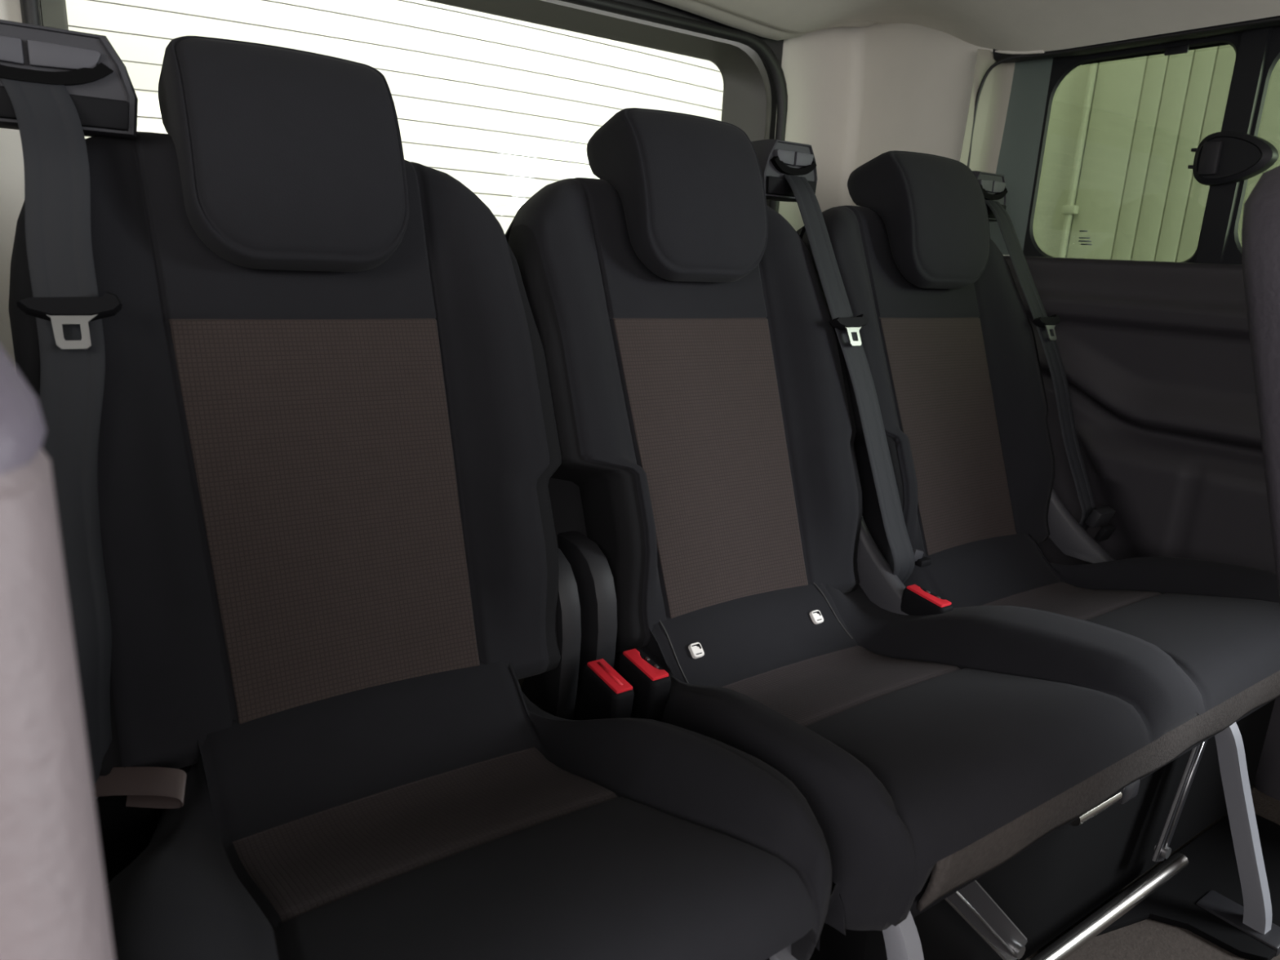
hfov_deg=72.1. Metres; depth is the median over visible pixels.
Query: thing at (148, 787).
strap
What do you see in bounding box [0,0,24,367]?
trim
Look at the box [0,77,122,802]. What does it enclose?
belt
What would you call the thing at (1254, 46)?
trim
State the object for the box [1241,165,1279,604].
seat
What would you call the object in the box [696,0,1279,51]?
ceiling
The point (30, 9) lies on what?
trim
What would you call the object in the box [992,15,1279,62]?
trim
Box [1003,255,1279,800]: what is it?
trim panel
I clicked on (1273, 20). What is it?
trim
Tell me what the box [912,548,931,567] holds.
tab
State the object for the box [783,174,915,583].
belt
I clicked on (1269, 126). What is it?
window
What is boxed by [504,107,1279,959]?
bench
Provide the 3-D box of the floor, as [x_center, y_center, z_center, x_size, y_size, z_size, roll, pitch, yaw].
[0.481,0.718,0.734,2.000,0.030,3.000,-7,18,-35]
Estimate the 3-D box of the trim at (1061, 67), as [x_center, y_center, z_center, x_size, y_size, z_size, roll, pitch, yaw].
[0.919,-0.626,1.657,0.006,0.460,0.367,-7,18,-35]
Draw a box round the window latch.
[1187,131,1278,186]
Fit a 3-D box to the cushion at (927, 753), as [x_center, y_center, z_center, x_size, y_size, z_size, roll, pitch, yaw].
[0.463,0.223,1.208,1.026,0.149,0.524,-7,18,-35]
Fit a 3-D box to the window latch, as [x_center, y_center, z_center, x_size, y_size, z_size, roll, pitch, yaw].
[1.007,-0.549,1.499,0.029,0.088,0.132,-7,18,-35]
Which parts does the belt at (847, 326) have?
tongue plate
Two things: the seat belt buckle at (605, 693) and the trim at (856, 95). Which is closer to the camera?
the seat belt buckle at (605, 693)
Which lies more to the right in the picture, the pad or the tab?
the pad
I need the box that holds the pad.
[1143,36,1206,55]
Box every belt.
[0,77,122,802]
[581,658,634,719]
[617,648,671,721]
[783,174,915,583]
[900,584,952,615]
[985,200,1096,530]
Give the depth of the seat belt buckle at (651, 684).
1.01 m
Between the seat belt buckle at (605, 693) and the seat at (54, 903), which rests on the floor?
the seat at (54, 903)
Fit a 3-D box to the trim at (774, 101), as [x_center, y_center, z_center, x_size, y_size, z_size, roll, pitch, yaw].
[-0.344,-0.385,1.751,2.080,1.500,0.038,-7,18,-35]
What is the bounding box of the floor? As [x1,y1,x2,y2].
[518,678,1279,959]
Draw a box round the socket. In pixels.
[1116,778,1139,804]
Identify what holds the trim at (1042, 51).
attached to the ceiling
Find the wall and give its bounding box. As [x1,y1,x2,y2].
[614,0,783,65]
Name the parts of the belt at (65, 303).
tongue plate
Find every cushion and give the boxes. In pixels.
[105,660,831,959]
[613,533,1279,935]
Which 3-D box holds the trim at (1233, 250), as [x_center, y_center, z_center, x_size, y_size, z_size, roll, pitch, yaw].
[1.226,-0.500,1.237,0.006,0.460,0.705,-7,18,-35]
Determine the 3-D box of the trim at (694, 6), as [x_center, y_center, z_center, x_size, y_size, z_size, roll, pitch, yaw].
[-0.215,-0.910,1.486,1.860,0.087,0.065,-7,18,-35]
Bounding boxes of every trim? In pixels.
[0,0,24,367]
[19,0,787,213]
[39,0,771,142]
[653,0,877,40]
[759,56,777,206]
[774,22,982,231]
[960,48,1014,173]
[967,17,1279,167]
[980,47,1044,54]
[988,57,1053,255]
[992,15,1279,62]
[1022,31,1242,262]
[1195,26,1273,263]
[1223,26,1279,264]
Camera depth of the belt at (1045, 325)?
1.62 m
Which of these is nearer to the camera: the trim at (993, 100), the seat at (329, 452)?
the seat at (329, 452)
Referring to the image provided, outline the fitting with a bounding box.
[1084,506,1115,542]
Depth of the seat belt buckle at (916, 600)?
1.26 m
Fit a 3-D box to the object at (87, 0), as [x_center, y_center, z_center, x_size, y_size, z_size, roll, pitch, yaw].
[-0.330,-0.639,1.649,1.276,0.483,0.008,-7,18,-35]
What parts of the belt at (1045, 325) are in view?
tongue plate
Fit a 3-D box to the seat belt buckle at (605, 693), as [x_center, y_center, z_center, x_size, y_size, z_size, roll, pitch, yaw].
[-0.041,0.308,1.028,0.030,0.188,0.074,-7,18,-35]
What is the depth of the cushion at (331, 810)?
0.75 m
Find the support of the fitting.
attached to the bench
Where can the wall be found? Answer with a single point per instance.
(776, 46)
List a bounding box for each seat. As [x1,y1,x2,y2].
[0,19,831,959]
[0,344,115,959]
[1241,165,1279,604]
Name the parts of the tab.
tab plate, knob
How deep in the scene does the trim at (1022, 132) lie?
1.82 m
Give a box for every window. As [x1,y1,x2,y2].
[65,0,723,234]
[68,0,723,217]
[1032,43,1235,262]
[1237,58,1279,246]
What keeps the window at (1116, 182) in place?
in the trim panel
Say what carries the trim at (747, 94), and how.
attached to the wall
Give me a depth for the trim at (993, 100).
1.83 m
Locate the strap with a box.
[93,766,186,808]

